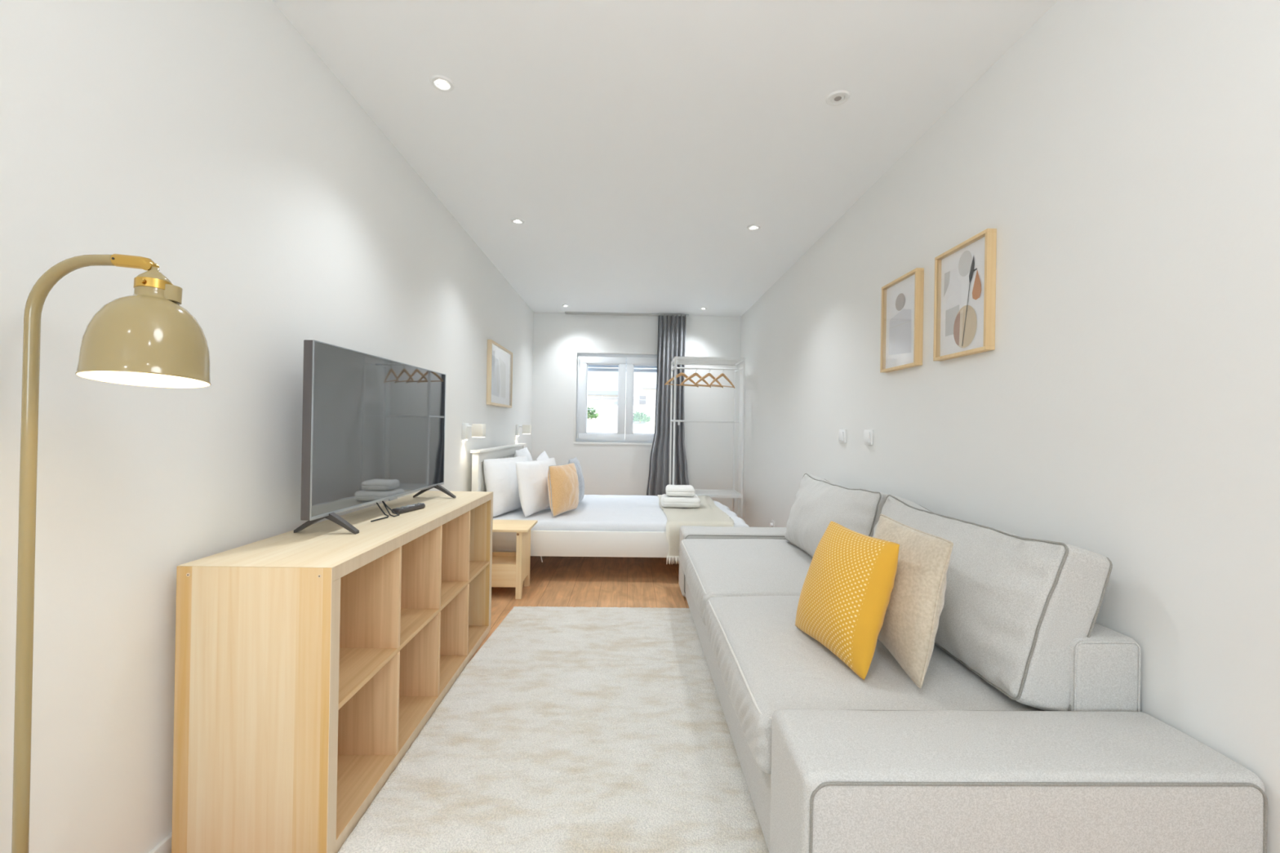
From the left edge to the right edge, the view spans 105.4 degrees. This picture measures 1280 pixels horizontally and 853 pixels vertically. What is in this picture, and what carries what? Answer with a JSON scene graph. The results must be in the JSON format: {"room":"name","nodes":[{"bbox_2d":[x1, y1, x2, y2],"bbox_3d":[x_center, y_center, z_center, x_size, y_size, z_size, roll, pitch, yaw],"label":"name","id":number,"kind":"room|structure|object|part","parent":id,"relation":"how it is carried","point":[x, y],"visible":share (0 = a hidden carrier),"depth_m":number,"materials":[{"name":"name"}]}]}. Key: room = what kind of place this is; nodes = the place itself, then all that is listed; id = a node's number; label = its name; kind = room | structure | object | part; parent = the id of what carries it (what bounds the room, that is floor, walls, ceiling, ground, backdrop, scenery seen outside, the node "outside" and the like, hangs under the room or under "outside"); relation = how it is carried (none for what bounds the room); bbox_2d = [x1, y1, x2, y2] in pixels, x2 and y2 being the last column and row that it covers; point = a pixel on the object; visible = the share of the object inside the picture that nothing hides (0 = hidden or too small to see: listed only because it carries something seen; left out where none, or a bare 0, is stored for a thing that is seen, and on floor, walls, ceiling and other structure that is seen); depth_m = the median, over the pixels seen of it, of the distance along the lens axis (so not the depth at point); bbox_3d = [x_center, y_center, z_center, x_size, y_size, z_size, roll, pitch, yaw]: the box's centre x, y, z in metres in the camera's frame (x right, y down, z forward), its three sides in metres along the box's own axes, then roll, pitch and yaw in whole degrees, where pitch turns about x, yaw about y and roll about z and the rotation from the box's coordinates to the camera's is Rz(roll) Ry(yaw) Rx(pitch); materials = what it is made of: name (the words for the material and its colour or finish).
{"room":"living room","nodes":[
{"label":"living room","id":0,"kind":"room"},
{"bbox_2d":[0,0,533,852],"bbox_3d":[-1.297,-0.133,0.626,0.200,2.509,10.904,1,0,-1],"label":"wall","id":1,"kind":"structure","parent":0,"point":[209,142],"depth_m":1.24,"materials":[{"name":"white paint"}]},
{"bbox_2d":[148,831,172,852],"bbox_3d":[-1.211,1.093,0.626,0.013,0.060,10.504,1,0,-1],"label":"baseboard","id":2,"kind":"structure","parent":1,"relation":"attached to","point":[165,846],"depth_m":1.25,"materials":[{"name":"white"}]},
{"bbox_2d":[462,423,485,440],"bbox_3d":[-1.184,0.040,3.482,0.146,0.122,0.080,1,0,-1],"label":"reading lamp","id":3,"kind":"object","parent":1,"relation":"attached to","point":[478,430],"visible":1,"depth_m":3.44,"materials":[{"name":"white metal"}]},
{"bbox_3d":[-1.244,0.035,3.481,0.026,0.115,0.080,1,0,-1],"label":"wall plate","id":4,"kind":"part","parent":3,"relation":"part of","materials":[{"name":"white metal"}]},
{"bbox_3d":[-1.150,0.028,3.482,0.078,0.092,0.080,1,0,-1],"label":"lamp shade","id":5,"kind":"part","parent":3,"relation":"part of","materials":[{"name":"beige fabric"}]},
{"bbox_2d":[486,339,512,408],"bbox_3d":[-1.250,-0.448,4.376,0.034,0.535,0.730,1,0,-1],"label":"framed picture","id":6,"kind":"object","parent":1,"relation":"attached to","point":[500,359],"visible":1,"depth_m":4.33,"materials":[{"name":"brown wood"}]},
{"bbox_2d":[491,343,510,405],"bbox_3d":[-1.255,-0.448,4.376,0.005,0.495,0.690,1,0,-1],"label":"print","id":7,"kind":"object","parent":6,"relation":"attached to","point":[500,356],"depth_m":4.38,"materials":[{"name":"white paper"}]},
{"bbox_2d":[515,424,531,435],"bbox_3d":[-1.217,0.042,5.096,0.146,0.122,0.080,1,0,-1],"label":"reading lamp","id":8,"kind":"object","parent":1,"relation":"attached to","point":[526,429],"visible":1,"depth_m":5.06,"materials":[{"name":"white metal"}]},
{"bbox_3d":[-1.277,0.038,5.095,0.026,0.115,0.080,1,0,-1],"label":"wall plate","id":9,"kind":"part","parent":8,"relation":"part of","materials":[{"name":"white metal"}]},
{"bbox_3d":[-1.183,0.030,5.097,0.078,0.092,0.080,1,0,-1],"label":"lamp shade","id":10,"kind":"part","parent":8,"relation":"part of","materials":[{"name":"white fabric"}]},
{"bbox_2d":[351,555,688,831],"bbox_3d":[0.036,1.194,0.651,2.910,0.100,10.904,1,0,-1],"label":"floor","id":11,"kind":"structure","parent":0,"point":[556,581],"depth_m":3.50,"materials":[{"name":"brown wood"}]},
{"bbox_2d":[11,253,210,852],"bbox_3d":[-0.985,0.408,0.864,0.377,1.440,0.172,1,0,-1],"label":"floor lamp","id":12,"kind":"object","parent":11,"relation":"on","point":[144,338],"visible":1,"depth_m":0.87,"materials":[{"name":"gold metal"}]},
{"bbox_3d":[-0.871,-0.180,0.865,0.169,0.214,0.169,1,0,-1],"label":"lamp shade","id":13,"kind":"part","parent":12,"relation":"part of","materials":[{"name":"beige metal"}]},
{"bbox_2d":[171,490,493,852],"bbox_3d":[-1.005,0.744,1.979,0.391,0.769,1.472,1,0,-1],"label":"shelf unit","id":14,"kind":"object","parent":11,"relation":"on","point":[310,661],"visible":0.94,"depth_m":1.25,"materials":[{"name":"brown wood"}]},
{"bbox_3d":[-0.991,0.743,1.264,0.390,0.768,0.038,1,0,-1],"label":"panel","id":15,"kind":"part","parent":14,"relation":"part of","materials":[{"name":"brown wood"}]},
{"bbox_3d":[-1.000,0.378,1.981,0.390,0.038,1.468,1,0,-1],"label":"panel","id":16,"kind":"part","parent":14,"relation":"part of","materials":[{"name":"brown wood"}]},
{"bbox_2d":[293,339,456,534],"bbox_3d":[-1.039,0.043,2.040,0.210,0.632,0.996,1,0,1],"label":"television","id":17,"kind":"object","parent":14,"relation":"on","point":[373,427],"visible":1,"depth_m":1.82,"materials":[{"name":"grey"}]},
{"bbox_2d":[370,501,399,521],"bbox_3d":[-1.022,0.318,1.920,0.109,0.081,0.183,1,0,-1],"label":"cable","id":18,"kind":"object","parent":14,"relation":"on","point":[386,506],"visible":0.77,"depth_m":1.96,"materials":[{"name":"black rubber"}]},
{"bbox_2d":[391,502,425,513],"bbox_3d":[-0.985,0.348,2.080,0.044,0.021,0.166,1,0,13],"label":"remote control","id":19,"kind":"object","parent":14,"relation":"on","point":[408,508],"visible":0.98,"depth_m":2.06,"materials":[{"name":"grey plastic"}]},
{"bbox_3d":[-1.012,1.109,1.979,0.390,0.038,1.394,1,0,-1],"label":"panel","id":20,"kind":"part","parent":14,"relation":"part of","materials":[{"name":"brown wood"}]},
{"bbox_3d":[-1.006,0.744,1.980,0.382,0.016,1.394,1,0,-1],"label":"shelf","id":21,"kind":"part","parent":14,"relation":"part of","materials":[{"name":"brown wood"}]},
{"bbox_3d":[-1.020,0.745,2.696,0.390,0.768,0.038,1,0,-1],"label":"panel","id":22,"kind":"part","parent":14,"relation":"part of","materials":[{"name":"brown wood"}]},
{"bbox_2d":[491,520,537,599],"bbox_3d":[-0.982,0.903,3.357,0.482,0.459,0.335,1,0,-1],"label":"nightstand","id":23,"kind":"object","parent":11,"relation":"on","point":[509,569],"visible":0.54,"depth_m":3.23,"materials":[{"name":"beige wood"}]},
{"bbox_2d":[491,563,515,586],"bbox_3d":[-0.992,0.980,3.216,0.350,0.151,0.016,1,0,-1],"label":"drawer","id":24,"kind":"object","parent":23,"relation":"attached to","point":[503,575],"depth_m":3.21,"materials":[{"name":"wood"}]},
{"bbox_3d":[-0.801,0.914,3.353,0.035,0.442,0.290,1,0,-1],"label":"panel","id":25,"kind":"part","parent":23,"relation":"part of","materials":[{"name":"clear wood"}]},
{"bbox_2d":[337,606,768,852],"bbox_3d":[-0.189,1.131,1.077,1.220,0.017,3.969,1,0,-1],"label":"rug","id":26,"kind":"object","parent":11,"relation":"on","point":[569,730],"visible":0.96,"depth_m":1.67,"materials":[{"name":"beige carpet"}]},
{"bbox_2d":[470,443,678,562],"bbox_3d":[-0.228,0.669,4.348,2.057,0.955,1.579,1,0,-1],"label":"bed","id":27,"kind":"object","parent":11,"relation":"on","point":[543,543],"visible":0.29,"depth_m":3.57,"materials":[{"name":"white paint"}]},
{"bbox_3d":[-1.207,0.661,3.575,0.048,0.935,0.050,1,0,-1],"label":"post","id":28,"kind":"part","parent":27,"relation":"part of","materials":[{"name":"white paint"}]},
{"bbox_3d":[-1.217,0.232,4.328,0.032,0.073,1.455,1,0,-1],"label":"rail","id":29,"kind":"part","parent":27,"relation":"part of","materials":[{"name":"white paint"}]},
{"bbox_3d":[-0.190,0.863,3.585,2.005,0.185,0.028,1,0,-1],"label":"rail","id":30,"kind":"part","parent":27,"relation":"part of","materials":[{"name":"white paint"}]},
{"bbox_3d":[-0.223,0.875,4.347,1.930,0.098,1.480,1,0,-1],"label":"mattress","id":31,"kind":"object","parent":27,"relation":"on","visible":0},
{"bbox_2d":[493,494,748,531],"bbox_3d":[-0.195,0.764,4.353,2.042,0.119,1.500,1,0,-1],"label":"duvet","id":32,"kind":"object","parent":31,"relation":"on","point":[607,513],"visible":0.37,"depth_m":3.83,"materials":[{"name":"white fabric"}]},
{"bbox_2d":[483,455,528,516],"bbox_3d":[-1.052,0.469,3.981,0.218,0.433,0.645,1,0,18],"label":"bed pillow","id":33,"kind":"object","parent":32,"relation":"on","point":[500,474],"visible":0.67,"depth_m":3.77,"materials":[{"name":"white fabric"}]},
{"bbox_2d":[513,447,533,461],"bbox_3d":[-1.099,0.448,4.674,0.214,0.472,0.647,1,0,-13],"label":"bed pillow","id":34,"kind":"object","parent":32,"relation":"on","point":[524,451],"visible":0.26,"depth_m":4.58,"materials":[{"name":"white fabric"}]},
{"bbox_2d":[515,457,555,516],"bbox_3d":[-0.820,0.481,3.983,0.196,0.417,0.606,1,0,18],"label":"bed pillow","id":35,"kind":"object","parent":32,"relation":"on","point":[531,476],"visible":0.84,"depth_m":3.79,"materials":[{"name":"white fabric"}]},
{"bbox_2d":[535,450,548,460],"bbox_3d":[-0.908,0.477,4.641,0.179,0.467,0.614,1,0,-5],"label":"bed pillow","id":36,"kind":"object","parent":32,"relation":"on","point":[543,455],"visible":0.13,"depth_m":4.63,"materials":[{"name":"white fabric"}]},
{"bbox_2d":[547,462,578,516],"bbox_3d":[-0.614,0.497,3.925,0.180,0.388,0.434,1,0,18],"label":"velvet cushion","id":37,"kind":"object","parent":32,"relation":"on","point":[562,479],"visible":1,"depth_m":3.79,"materials":[{"name":"orange fabric"}]},
{"bbox_2d":[567,457,584,502],"bbox_3d":[-0.584,0.490,4.410,0.159,0.408,0.430,1,0,4],"label":"velvet cushion","id":38,"kind":"object","parent":32,"relation":"on","point":[580,478],"visible":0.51,"depth_m":4.33,"materials":[{"name":"grey fabric"}]},
{"bbox_2d":[657,494,733,564],"bbox_3d":[0.446,0.859,4.302,0.548,0.305,1.485,1,0,-1],"label":"throw blanket","id":39,"kind":"object","parent":32,"relation":"on","point":[708,514],"visible":0.43,"depth_m":3.73,"materials":[{"name":"beige fabric"}]},
{"bbox_2d":[660,493,700,507],"bbox_3d":[0.357,0.656,4.317,0.342,0.089,0.261,1,0,1],"label":"folded towel","id":40,"kind":"object","parent":39,"relation":"on","point":[694,501],"visible":0.94,"depth_m":4.19,"materials":[{"name":"white fabric"}]},
{"bbox_2d":[665,484,694,496],"bbox_3d":[0.353,0.566,4.317,0.253,0.082,0.220,1,0,2],"label":"folded towel","id":41,"kind":"object","parent":40,"relation":"on","point":[670,490],"visible":1,"depth_m":4.21,"materials":[{"name":"white fabric"}]},
{"bbox_2d":[669,356,745,519],"bbox_3d":[0.725,0.212,5.410,0.757,1.904,0.432,1,0,-1],"label":"clothes rack","id":42,"kind":"object","parent":11,"relation":"on","point":[709,361],"visible":0.73,"depth_m":5.40,"materials":[{"name":"white metal"}]},
{"bbox_3d":[0.353,0.223,5.608,0.020,1.872,0.020,1,0,-1],"label":"post","id":43,"kind":"part","parent":42,"relation":"part of","materials":[{"name":"white metal"}]},
{"bbox_3d":[0.361,0.222,5.198,0.020,1.872,0.020,1,0,-1],"label":"post","id":44,"kind":"part","parent":42,"relation":"part of","materials":[{"name":"white metal"}]},
{"bbox_2d":[664,370,698,386],"bbox_3d":[0.465,-0.552,5.406,0.452,0.216,0.017,1,0,-28],"label":"hanger","id":45,"kind":"object","parent":42,"relation":"hanging from","point":[685,375],"visible":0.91,"depth_m":5.39,"materials":[{"name":"brown wood"}]},
{"bbox_2d":[680,369,711,387],"bbox_3d":[0.620,-0.549,5.410,0.452,0.216,0.017,1,0,-34],"label":"hanger","id":46,"kind":"object","parent":42,"relation":"hanging from","point":[697,375],"visible":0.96,"depth_m":5.39,"materials":[{"name":"brown wood"}]},
{"bbox_3d":[0.739,-0.641,5.412,0.735,0.019,0.019,1,0,-1],"label":"hanging rail","id":47,"kind":"part","parent":42,"relation":"part of","materials":[{"name":"white metal"}]},
{"bbox_2d":[676,360,739,364],"bbox_3d":[0.741,-0.725,5.412,0.713,0.008,0.354,1,0,-1],"label":"shelf","id":48,"kind":"object","parent":42,"relation":"attached to","point":[678,362],"depth_m":5.49,"materials":[{"name":"white metal"}]},
{"bbox_3d":[0.741,-0.723,5.412,0.757,0.032,0.432,1,0,-1],"label":"frame","id":49,"kind":"part","parent":42,"relation":"part of","materials":[{"name":"white metal"}]},
{"bbox_2d":[693,367,723,388],"bbox_3d":[0.768,-0.546,5.412,0.452,0.216,0.017,1,0,-37],"label":"hanger","id":50,"kind":"object","parent":42,"relation":"hanging from","point":[710,375],"visible":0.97,"depth_m":5.40,"materials":[{"name":"brown wood"}]},
{"bbox_2d":[693,488,742,497],"bbox_3d":[0.716,0.742,5.410,0.757,0.035,0.432,1,0,-1],"label":"shelf","id":51,"kind":"object","parent":42,"relation":"attached to","point":[711,493],"depth_m":5.32,"materials":[{"name":"white metal"}]},
{"bbox_2d":[709,368,734,388],"bbox_3d":[0.918,-0.544,5.415,0.452,0.216,0.017,1,0,-42],"label":"hanger","id":52,"kind":"object","parent":42,"relation":"hanging from","point":[722,374],"visible":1,"depth_m":5.41,"materials":[{"name":"brown wood"}]},
{"bbox_3d":[1.088,0.235,5.623,0.020,1.872,0.020,1,0,-1],"label":"post","id":53,"kind":"part","parent":42,"relation":"part of","materials":[{"name":"white metal"}]},
{"bbox_3d":[1.096,0.235,5.213,0.020,1.872,0.020,1,0,-1],"label":"post","id":54,"kind":"part","parent":42,"relation":"part of","materials":[{"name":"white metal"}]},
{"bbox_2d":[678,473,1267,852],"bbox_3d":[0.763,0.725,2.231,0.996,0.870,2.502,1,0,-1],"label":"sofa","id":55,"kind":"object","parent":11,"relation":"on","point":[1025,730],"visible":0.75,"depth_m":1.23,"materials":[{"name":"grey fabric"}]},
{"bbox_3d":[0.757,0.923,3.354,0.956,0.433,0.252,1,0,-1],"label":"armrest","id":56,"kind":"part","parent":55,"relation":"part of","materials":[{"name":"grey fabric"}]},
{"bbox_2d":[678,538,812,626],"bbox_3d":[0.651,0.803,2.679,0.793,0.194,1.088,1,0,-1],"label":"seat cushion","id":57,"kind":"object","parent":55,"relation":"on","point":[712,567],"depth_m":2.49,"materials":[{"name":"grey fabric"}]},
{"bbox_2d":[784,473,888,557],"bbox_3d":[1.038,0.523,2.650,0.326,0.451,0.926,1,0,-1],"label":"cushion","id":58,"kind":"object","parent":55,"relation":"on","point":[819,501],"depth_m":2.52,"materials":[{"name":"grey fabric"}]},
{"bbox_2d":[795,520,899,679],"bbox_3d":[0.646,0.516,1.543,0.200,0.374,0.379,1,0,-13],"label":"throw pillow","id":59,"kind":"object","parent":55,"relation":"on","point":[844,599],"visible":1,"depth_m":1.43,"materials":[{"name":"yellow fabric"}]},
{"bbox_2d":[704,595,1042,773],"bbox_3d":[0.671,0.802,1.684,0.792,0.193,0.898,1,0,-1],"label":"seat cushion","id":60,"kind":"object","parent":55,"relation":"on","point":[766,664],"depth_m":1.40,"materials":[{"name":"grey fabric"}]},
{"bbox_2d":[874,514,953,688],"bbox_3d":[0.808,0.507,1.512,0.157,0.403,0.426,1,0,12],"label":"throw pillow","id":61,"kind":"object","parent":55,"relation":"on","point":[909,628],"visible":0.74,"depth_m":1.36,"materials":[{"name":"beige fabric"}]},
{"bbox_2d":[872,495,1110,711],"bbox_3d":[1.060,0.523,1.700,0.332,0.448,0.910,1,0,-1],"label":"cushion","id":62,"kind":"object","parent":55,"relation":"on","point":[1017,630],"depth_m":1.29,"materials":[{"name":"grey fabric"}]},
{"bbox_3d":[0.802,0.920,1.108,0.956,0.433,0.252,1,0,-1],"label":"armrest","id":63,"kind":"part","parent":55,"relation":"part of","materials":[{"name":"grey fabric"}]},
{"bbox_3d":[1.167,0.841,2.239,0.182,0.596,1.998,1,0,-1],"label":"backrest","id":64,"kind":"part","parent":55,"relation":"part of","materials":[{"name":"grey fabric"}]},
{"bbox_2d":[531,312,741,516],"bbox_3d":[-0.051,-0.102,6.004,2.510,2.509,0.200,1,0,-1],"label":"wall","id":65,"kind":"structure","parent":0,"point":[606,469],"depth_m":5.90,"materials":[{"name":"white paint"}]},
{"bbox_2d":[573,351,657,445],"bbox_3d":[-0.175,-0.338,5.967,1.234,1.127,0.141,1,0,-1],"label":"window","id":66,"kind":"structure","parent":65,"relation":"in","point":[626,364],"depth_m":5.91,"materials":[{"name":"white plastic"}]},
{"bbox_3d":[-0.455,-0.338,5.938,0.558,1.013,0.058,1,0,-1],"label":"sash","id":67,"kind":"part","parent":66,"relation":"part of","materials":[{"name":"white plastic"}]},
{"bbox_2d":[587,364,657,372],"bbox_3d":[-0.169,-0.771,6.030,1.110,0.193,0.015,1,0,-1],"label":"roller shutter","id":68,"kind":"object","parent":66,"relation":"attached to","point":[588,366],"depth_m":6.02,"materials":[{"name":"white"}]},
{"bbox_3d":[0.106,-0.329,5.949,0.558,1.013,0.058,1,0,-1],"label":"sash","id":69,"kind":"part","parent":66,"relation":"part of","materials":[{"name":"white plastic"}]},
{"bbox_2d":[271,0,1057,316],"bbox_3d":[0.080,-1.439,0.656,2.910,0.150,10.904,1,0,-1],"label":"ceiling","id":70,"kind":"structure","parent":0,"point":[637,144],"depth_m":2.12,"materials":[{"name":"white paint"}]},
{"bbox_2d":[429,75,454,92],"bbox_3d":[-0.793,-1.373,1.956,0.094,0.006,0.094,1,0,-1],"label":"recessed light","id":71,"kind":"object","parent":70,"relation":"in","point":[442,83],"visible":1,"depth_m":1.95,"materials":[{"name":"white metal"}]},
{"bbox_2d":[510,217,524,224],"bbox_3d":[-0.817,-1.371,3.261,0.094,0.006,0.094,1,0,-1],"label":"recessed light","id":72,"kind":"object","parent":70,"relation":"in","point":[515,220],"visible":1,"depth_m":3.25,"materials":[{"name":"white plastic"}]},
{"bbox_2d":[564,311,688,316],"bbox_3d":[-0.156,-1.349,5.861,1.480,0.018,0.052,1,0,-1],"label":"rail","id":73,"kind":"object","parent":70,"relation":"attached to","point":[566,313],"visible":1,"depth_m":5.84,"materials":[{"name":"grey metal"}]},
{"bbox_3d":[-0.156,-1.349,5.880,1.480,0.018,0.015,1,0,-1],"label":"rail","id":74,"kind":"part","parent":73,"relation":"part of","materials":[{"name":"grey metal"}]},
{"bbox_2d":[646,314,688,496],"bbox_3d":[0.359,-0.102,5.808,0.565,2.461,0.110,1,0,-1],"label":"curtain","id":75,"kind":"object","parent":73,"relation":"hanging from","point":[671,329],"visible":0.73,"depth_m":5.82,"materials":[{"name":"grey fabric"}]},
{"bbox_2d":[746,224,760,230],"bbox_3d":[0.770,-1.345,3.298,0.094,0.006,0.094,1,0,-1],"label":"recessed light","id":76,"kind":"object","parent":70,"relation":"in","point":[752,227],"visible":1,"depth_m":3.29,"materials":[{"name":"white plastic"}]},
{"bbox_2d":[825,89,850,106],"bbox_3d":[0.812,-1.346,2.004,0.094,0.006,0.094,1,0,-1],"label":"smoke detector","id":77,"kind":"object","parent":70,"relation":"in","point":[837,99],"visible":1,"depth_m":2.00,"materials":[{"name":"white plastic"}]},
{"bbox_2d":[737,0,1279,852],"bbox_3d":[1.412,-0.087,0.681,0.200,2.509,10.904,1,0,-1],"label":"wall","id":78,"kind":"structure","parent":0,"point":[1122,157],"depth_m":1.36,"materials":[{"name":"white paint"}]},
{"bbox_2d":[769,520,774,527],"bbox_3d":[1.202,0.900,4.450,0.034,0.082,0.082,1,0,-1],"label":"power socket","id":79,"kind":"object","parent":78,"relation":"attached to","point":[772,524],"visible":0.7,"depth_m":4.43,"materials":[{"name":"white plastic"}]},
{"bbox_2d":[838,429,846,443],"bbox_3d":[1.252,0.060,3.024,0.020,0.082,0.083,1,0,-1],"label":"light switch","id":80,"kind":"object","parent":78,"relation":"attached to","point":[842,433],"visible":1,"depth_m":3.00,"materials":[{"name":"white plastic"}]},
{"bbox_2d":[863,430,873,444],"bbox_3d":[1.259,0.059,2.696,0.020,0.082,0.084,1,0,-1],"label":"light switch","id":81,"kind":"object","parent":78,"relation":"attached to","point":[868,434],"visible":1,"depth_m":2.67,"materials":[{"name":"white plastic"}]},
{"bbox_2d":[880,267,924,373],"bbox_3d":[1.267,-0.500,2.372,0.034,0.442,0.310,1,0,-1],"label":"framed picture","id":82,"kind":"object","parent":78,"relation":"attached to","point":[902,299],"visible":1,"depth_m":2.35,"materials":[{"name":"white paper"}]},
{"bbox_2d":[885,274,915,368],"bbox_3d":[1.272,-0.500,2.372,0.006,0.416,0.284,1,0,-1],"label":"print","id":83,"kind":"object","parent":82,"relation":"attached to","point":[900,295],"depth_m":2.38,"materials":[{"name":"white paper"}]},
{"bbox_2d":[933,228,996,360],"bbox_3d":[1.276,-0.501,1.931,0.034,0.442,0.308,1,0,-1],"label":"framed picture","id":84,"kind":"object","parent":78,"relation":"attached to","point":[965,293],"visible":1,"depth_m":1.91,"materials":[{"name":"paper"}]},
{"bbox_2d":[939,236,985,356],"bbox_3d":[1.280,-0.501,1.931,0.007,0.416,0.282,1,0,-1],"label":"print","id":85,"kind":"object","parent":84,"relation":"attached to","point":[962,270],"depth_m":1.93,"materials":[{"name":"white paper"}]},
{"label":"outside","id":86,"kind":"structure","parent":0,"visible":0},
{"bbox_2d":[586,393,655,438],"bbox_3d":[-0.456,-0.771,23.197,44.000,4.082,32.000,1,0,-1],"label":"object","id":87,"kind":"structure","parent":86,"point":[609,424],"depth_m":19.37,"materials":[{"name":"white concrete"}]},
{"bbox_2d":[586,406,599,418],"bbox_3d":[-1.993,-0.490,18.984,0.891,0.606,0.876,1,0,-1],"label":"shrub","id":88,"kind":"object","parent":87,"relation":"on","point":[591,414],"visible":0.5,"depth_m":18.83,"materials":[{"name":"green plant"}]},
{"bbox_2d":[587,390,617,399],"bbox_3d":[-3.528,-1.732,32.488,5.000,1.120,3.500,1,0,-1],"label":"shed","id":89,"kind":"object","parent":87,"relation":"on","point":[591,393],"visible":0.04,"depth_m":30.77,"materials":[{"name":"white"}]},
{"bbox_2d":[586,395,655,423],"bbox_3d":[-0.335,-0.494,16.997,8.060,1.165,0.060,1,0,-1],"label":"wire fence","id":90,"kind":"object","parent":87,"relation":"on","point":[601,397],"visible":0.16,"depth_m":16.96,"materials":[{"name":"white metal"}]},
{"bbox_3d":[-1.335,-0.526,16.977,0.055,1.050,0.055,1,0,-24],"label":"fence post","id":91,"kind":"part","parent":90,"relation":"part of","materials":[{"name":"white metal"}]},
{"bbox_2d":[633,411,650,422],"bbox_3d":[-0.007,-0.351,19.007,0.861,0.570,0.831,1,0,-1],"label":"shrub","id":92,"kind":"object","parent":87,"relation":"on","point":[637,417],"visible":0.86,"depth_m":18.82,"materials":[{"name":"green plant"}]},
{"bbox_2d":[633,383,656,405],"bbox_3d":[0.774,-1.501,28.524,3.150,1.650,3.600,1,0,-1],"label":"house","id":93,"kind":"structure","parent":87,"relation":"on","point":[644,392],"depth_m":27.01,"materials":[{"name":"white"}]}
]}

